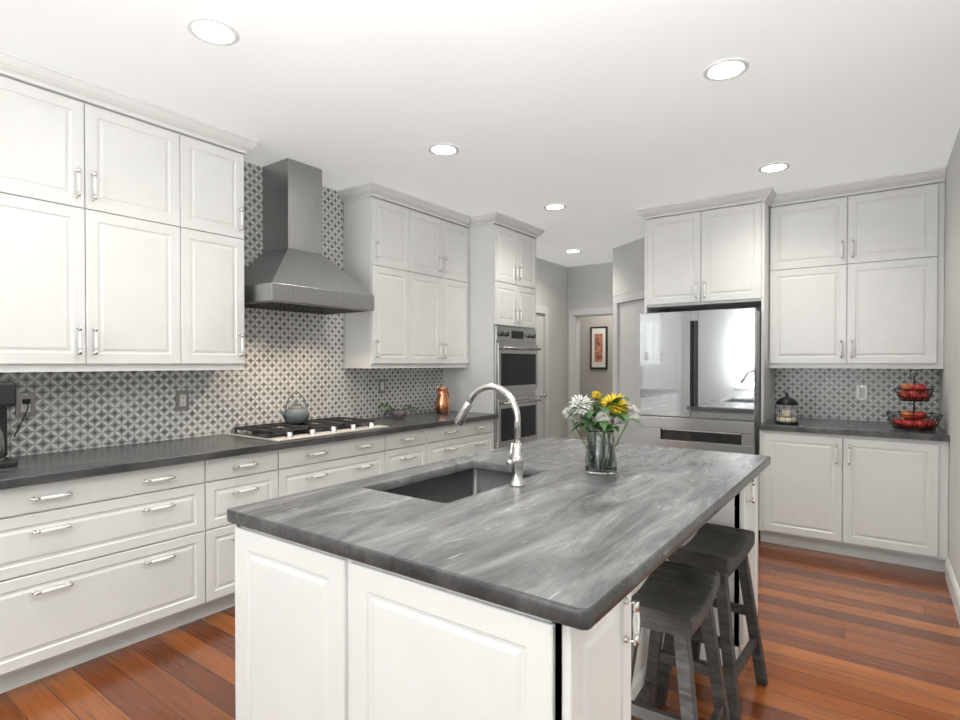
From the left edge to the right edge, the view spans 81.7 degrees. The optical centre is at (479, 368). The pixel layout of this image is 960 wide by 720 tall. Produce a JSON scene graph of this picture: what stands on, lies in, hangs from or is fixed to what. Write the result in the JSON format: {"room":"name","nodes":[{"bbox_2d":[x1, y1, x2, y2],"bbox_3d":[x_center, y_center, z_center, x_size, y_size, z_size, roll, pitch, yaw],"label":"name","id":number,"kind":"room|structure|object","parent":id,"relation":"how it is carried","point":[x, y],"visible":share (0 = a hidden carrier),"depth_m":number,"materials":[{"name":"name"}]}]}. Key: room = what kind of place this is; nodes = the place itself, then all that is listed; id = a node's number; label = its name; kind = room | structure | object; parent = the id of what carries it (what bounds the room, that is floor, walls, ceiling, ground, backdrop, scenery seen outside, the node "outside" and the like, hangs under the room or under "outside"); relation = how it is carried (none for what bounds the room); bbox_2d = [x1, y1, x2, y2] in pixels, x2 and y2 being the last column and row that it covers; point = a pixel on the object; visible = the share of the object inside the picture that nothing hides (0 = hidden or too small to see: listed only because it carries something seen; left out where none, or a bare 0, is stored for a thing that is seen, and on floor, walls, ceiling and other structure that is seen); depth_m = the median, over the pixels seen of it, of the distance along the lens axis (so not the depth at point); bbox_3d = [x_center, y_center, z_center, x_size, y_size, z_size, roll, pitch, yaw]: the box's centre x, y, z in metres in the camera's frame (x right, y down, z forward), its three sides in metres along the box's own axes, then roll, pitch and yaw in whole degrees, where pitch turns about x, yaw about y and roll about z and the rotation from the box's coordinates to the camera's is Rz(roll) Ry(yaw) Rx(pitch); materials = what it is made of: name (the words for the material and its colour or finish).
{"room":"kitchen","nodes":[
{"label":"kitchen","id":0,"kind":"room"},
{"bbox_2d":[0,161,567,456],"bbox_3d":[-1.684,-0.033,3.847,0.248,2.745,10.270,0,1,36],"label":"wall","id":1,"kind":"structure","parent":0,"point":[287,353],"depth_m":3.83,"materials":[{"name":"grey tile"}]},
{"bbox_2d":[14,392,35,436],"bbox_3d":[-2.271,0.227,2.768,0.064,0.215,0.105,0,1,36],"label":"outlet","id":2,"kind":"object","parent":1,"relation":"attached to","point":[25,406],"visible":0.95,"depth_m":2.78,"materials":[{"name":"grey plastic"}]},
{"bbox_2d":[0,49,258,371],"bbox_3d":[-2.276,-0.687,2.475,0.385,1.406,2.604,0,1,36],"label":"upper cabinet","id":3,"kind":"object","parent":1,"relation":"attached to","point":[122,214],"visible":1,"depth_m":2.81,"materials":[{"name":"white wood"}]},
{"bbox_2d":[175,390,188,410],"bbox_3d":[-1.833,0.194,3.420,0.012,0.124,0.084,0,1,36],"label":"outlet","id":4,"kind":"object","parent":1,"relation":"attached to","point":[182,396],"visible":1,"depth_m":3.42,"materials":[{"name":"grey plastic"}]},
{"bbox_2d":[244,158,373,314],"bbox_3d":[-1.220,-0.905,3.800,0.545,0.995,0.828,0,1,36],"label":"range hood","id":5,"kind":"object","parent":1,"relation":"attached to","point":[292,273],"visible":0.96,"depth_m":3.74,"materials":[{"name":"metal"}]},
{"bbox_2d":[378,379,385,393],"bbox_3d":[-0.845,0.150,4.791,0.012,0.124,0.084,0,1,36],"label":"outlet","id":6,"kind":"object","parent":1,"relation":"attached to","point":[382,382],"visible":1,"depth_m":4.79,"materials":[{"name":"grey plastic"}]},
{"bbox_2d":[338,181,469,367],"bbox_3d":[-0.590,-0.712,4.812,0.385,1.406,1.296,0,1,36],"label":"upper cabinet","id":7,"kind":"object","parent":1,"relation":"attached to","point":[411,253],"visible":1,"depth_m":4.55,"materials":[{"name":"white wood"}]},
{"bbox_2d":[535,313,545,439],"bbox_3d":[0.634,0.291,7.055,0.108,2.020,0.772,0,1,36],"label":"door","id":8,"kind":"structure","parent":1,"relation":"in","point":[539,328],"depth_m":7.31,"materials":[{"name":"white wood"}]},
{"bbox_2d":[536,306,548,437],"bbox_3d":[0.636,0.246,7.053,0.020,2.120,0.960,0,1,36],"label":"door frame","id":9,"kind":"structure","parent":1,"relation":"attached to","point":[539,309],"depth_m":7.38,"materials":[{"name":"white wood"}]},
{"bbox_2d":[0,0,959,266],"bbox_3d":[-0.395,-1.436,3.895,6.185,0.060,12.120,0,1,36],"label":"ceiling","id":10,"kind":"structure","parent":0,"point":[605,111],"depth_m":2.72,"materials":[{"name":"paint"}]},
{"bbox_2d":[186,16,238,45],"bbox_3d":[-1.095,-1.383,2.280,0.196,0.007,0.196,0,1,36],"label":"recessed light","id":11,"kind":"object","parent":10,"relation":"in","point":[210,30],"visible":1,"depth_m":2.27,"materials":[{"name":"white"}]},
{"bbox_2d":[428,143,458,155],"bbox_3d":[-0.233,-1.397,3.544,0.196,0.007,0.196,0,1,36],"label":"recessed light","id":12,"kind":"object","parent":10,"relation":"in","point":[442,149],"visible":1,"depth_m":3.54,"materials":[{"name":"white"}]},
{"bbox_2d":[544,203,565,209],"bbox_3d":[0.653,-1.410,4.840,0.196,0.007,0.196,0,1,36],"label":"recessed light","id":13,"kind":"object","parent":10,"relation":"in","point":[556,206],"visible":1,"depth_m":4.83,"materials":[{"name":"white"}]},
{"bbox_2d":[565,249,580,252],"bbox_3d":[1.132,-1.430,6.752,0.196,0.007,0.196,0,1,36],"label":"recessed light","id":14,"kind":"object","parent":10,"relation":"in","point":[570,250],"visible":1,"depth_m":6.75,"materials":[{"name":"white"}]},
{"bbox_2d":[703,58,748,80],"bbox_3d":[1.142,-1.387,2.577,0.196,0.007,0.196,0,1,36],"label":"recessed light","id":15,"kind":"object","parent":10,"relation":"in","point":[725,69],"visible":1,"depth_m":2.57,"materials":[{"name":"white"}]},
{"bbox_2d":[758,162,789,172],"bbox_3d":[2.050,-1.400,3.870,0.196,0.007,0.196,0,1,36],"label":"recessed light","id":16,"kind":"object","parent":10,"relation":"in","point":[773,167],"visible":1,"depth_m":3.86,"materials":[{"name":"white"}]},
{"bbox_2d":[0,533,959,719],"bbox_3d":[-0.395,1.369,3.924,6.185,0.060,12.120,0,1,36],"label":"floor","id":17,"kind":"structure","parent":0,"point":[843,637],"depth_m":2.57,"materials":[{"name":"brown wood"}]},
{"bbox_2d":[0,411,497,693],"bbox_3d":[-1.520,0.888,3.308,0.656,0.915,4.852,0,1,36],"label":"base cabinet","id":18,"kind":"object","parent":17,"relation":"on","point":[104,550],"visible":0.81,"depth_m":2.69,"materials":[{"name":"white wood"}]},
{"bbox_2d":[0,381,17,467],"bbox_3d":[-2.225,0.248,2.465,0.230,0.380,0.218,0,1,36],"label":"coffee maker","id":19,"kind":"object","parent":18,"relation":"on","point":[8,390],"visible":1,"depth_m":2.47,"materials":[{"name":"black plastic"}]},
{"bbox_2d":[228,417,387,441],"bbox_3d":[-1.140,0.398,3.779,0.535,0.052,0.910,0,1,36],"label":"gas cooktop","id":20,"kind":"object","parent":18,"relation":"in","point":[331,425],"visible":0.99,"depth_m":3.63,"materials":[{"name":"metal"}]},
{"bbox_2d":[280,392,309,423],"bbox_3d":[-1.272,0.266,3.826,0.188,0.210,0.180,0,1,-12],"label":"kettle","id":21,"kind":"object","parent":20,"relation":"on","point":[294,414],"visible":1,"depth_m":3.77,"materials":[{"name":"metal"}]},
{"bbox_2d":[375,403,421,417],"bbox_3d":[-0.703,0.350,4.739,0.378,0.129,0.362,0,1,-12],"label":"potted plant","id":22,"kind":"object","parent":18,"relation":"on","point":[397,413],"visible":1,"depth_m":4.65,"materials":[{"name":"green plant"}]},
{"bbox_2d":[435,387,449,413],"bbox_3d":[-0.340,0.285,5.099,0.146,0.250,0.136,0,1,-13],"label":"copper pitcher","id":23,"kind":"object","parent":18,"relation":"on","point":[442,404],"visible":1,"depth_m":5.05,"materials":[{"name":"orange metal"}]},
{"bbox_2d":[443,212,544,431],"bbox_3d":[0.132,-0.051,5.568,0.680,2.744,0.876,0,1,36],"label":"tall cabinet","id":24,"kind":"object","parent":17,"relation":"on","point":[502,248],"visible":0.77,"depth_m":5.23,"materials":[{"name":"white wood"}]},
{"bbox_2d":[494,326,540,448],"bbox_3d":[0.384,0.169,5.389,0.097,1.140,0.732,0,1,36],"label":"double wall oven","id":25,"kind":"object","parent":24,"relation":"in","point":[515,349],"visible":0.96,"depth_m":5.32,"materials":[{"name":"metal"}]},
{"bbox_2d":[227,437,770,719],"bbox_3d":[0.310,0.899,2.286,1.281,0.915,2.145,0,1,36],"label":"kitchen island","id":26,"kind":"object","parent":17,"relation":"on","point":[448,589],"visible":0.97,"depth_m":1.48,"materials":[{"name":"grey stone"}]},
{"bbox_2d":[454,383,524,486],"bbox_3d":[0.023,0.249,2.172,0.330,0.384,0.094,0,1,36],"label":"pull-down faucet","id":27,"kind":"object","parent":26,"relation":"on","point":[516,460],"visible":1,"depth_m":2.10,"materials":[{"name":"silver metal"}]},
{"bbox_2d":[556,386,647,474],"bbox_3d":[0.527,0.257,2.340,0.361,0.365,0.305,0,1,36],"label":"vase","id":28,"kind":"object","parent":26,"relation":"on","point":[601,457],"visible":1,"depth_m":2.31,"materials":[{"name":"clear glass"}]},
{"bbox_2d":[631,561,729,719],"bbox_3d":[0.629,1.036,1.832,0.345,0.651,0.474,0,1,36],"label":"bar stool","id":29,"kind":"object","parent":17,"relation":"on","point":[675,599],"visible":0.8,"depth_m":1.85,"materials":[{"name":"grey wood"}]},
{"bbox_2d":[639,308,760,534],"bbox_3d":[1.957,0.430,4.799,0.890,1.800,0.809,0,1,36],"label":"refrigerator","id":30,"kind":"object","parent":17,"relation":"on","point":[700,371],"visible":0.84,"depth_m":4.43,"materials":[{"name":"silver metal"}]},
{"bbox_2d":[636,187,775,535],"bbox_3d":[2.006,-0.043,4.883,1.082,2.744,0.628,0,1,36],"label":"tall cabinet","id":31,"kind":"object","parent":17,"relation":"on","point":[709,253],"visible":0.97,"depth_m":4.62,"materials":[{"name":"white wood"}]},
{"bbox_2d":[655,523,767,719],"bbox_3d":[0.970,1.030,2.313,0.329,0.651,0.463,0,1,39],"label":"bar stool","id":32,"kind":"object","parent":17,"relation":"on","point":[722,549],"visible":0.79,"depth_m":2.23,"materials":[{"name":"grey wood"}]},
{"bbox_2d":[759,416,949,571],"bbox_3d":[2.789,0.878,4.202,1.107,0.915,0.816,0,1,36],"label":"base cabinet","id":33,"kind":"object","parent":17,"relation":"on","point":[871,490],"visible":0.99,"depth_m":3.88,"materials":[{"name":"white wood"}]},
{"bbox_2d":[774,389,798,424],"bbox_3d":[2.349,0.289,4.252,0.166,0.262,0.166,0,1,36],"label":"lantern","id":34,"kind":"object","parent":33,"relation":"on","point":[787,419],"visible":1,"depth_m":4.21,"materials":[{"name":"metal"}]},
{"bbox_2d":[886,369,942,430],"bbox_3d":[2.997,0.214,3.833,0.316,0.420,0.316,0,1,36],"label":"fruit basket","id":35,"kind":"object","parent":33,"relation":"on","point":[913,392],"visible":1,"depth_m":3.78,"materials":[{"name":"red food"}]},
{"bbox_2d":[567,262,612,437],"bbox_3d":[1.965,-0.080,8.366,4.800,2.745,1.570,0,1,36],"label":"wall","id":36,"kind":"structure","parent":0,"point":[589,286],"depth_m":7.91,"materials":[{"name":"paint"}]},
{"bbox_2d":[569,307,612,438],"bbox_3d":[1.697,0.230,7.655,0.980,2.140,0.142,0,1,36],"label":"door frame","id":37,"kind":"structure","parent":36,"relation":"attached to","point":[574,314],"depth_m":7.85,"materials":[{"name":"white wood"}]},
{"bbox_2d":[590,326,607,368],"bbox_3d":[1.963,-0.346,9.164,0.300,0.700,0.029,0,1,36],"label":"picture frame","id":38,"kind":"object","parent":36,"relation":"attached to","point":[598,336],"visible":1,"depth_m":9.15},
{"bbox_2d":[613,237,644,442],"bbox_3d":[1.818,-0.057,6.109,0.120,2.745,1.164,0,1,-17],"label":"wall","id":39,"kind":"structure","parent":0,"point":[629,258],"depth_m":6.31,"materials":[{"name":"paint"}]},
{"bbox_2d":[612,290,644,442],"bbox_3d":[1.728,0.231,6.159,0.028,2.178,0.948,0,1,-17],"label":"door frame","id":40,"kind":"structure","parent":39,"relation":"attached to","point":[636,295],"depth_m":6.52,"materials":[{"name":"white wood"}]},
{"bbox_2d":[619,299,644,444],"bbox_3d":[1.726,0.276,6.159,0.108,2.070,0.752,0,1,-17],"label":"pantry door","id":41,"kind":"structure","parent":39,"relation":"in","point":[629,312],"depth_m":6.29,"materials":[{"name":"white wood"}]},
{"bbox_2d":[680,307,939,424],"bbox_3d":[2.724,-0.043,4.824,2.195,2.745,0.128,0,1,36],"label":"wall","id":42,"kind":"structure","parent":0,"point":[822,393],"depth_m":4.53,"materials":[{"name":"tile"}]},
{"bbox_2d":[769,167,945,368],"bbox_3d":[2.910,-0.707,4.355,1.110,1.406,0.400,0,1,36],"label":"upper cabinet","id":43,"kind":"object","parent":42,"relation":"attached to","point":[857,267],"visible":1,"depth_m":4.20,"materials":[{"name":"white wood"}]},
{"bbox_2d":[856,385,867,400],"bbox_3d":[3.083,0.193,4.482,0.084,0.128,0.012,0,1,36],"label":"outlet","id":44,"kind":"object","parent":42,"relation":"attached to","point":[861,390],"visible":1,"depth_m":4.48,"materials":[{"name":"white plastic"}]},
{"bbox_2d":[939,128,959,588],"bbox_3d":[1.061,0.000,0.745,0.120,2.745,8.450,0,1,36],"label":"wall","id":45,"kind":"structure","parent":0,"point":[949,396],"depth_m":3.44,"materials":[{"name":"paint"}]},
{"bbox_2d":[945,558,959,624],"bbox_3d":[0.776,1.310,0.483,0.016,0.130,7.610,0,1,36],"label":"baseboard","id":46,"kind":"structure","parent":45,"relation":"attached to","point":[954,590],"depth_m":3.21,"materials":[{"name":"white wood"}]}
]}

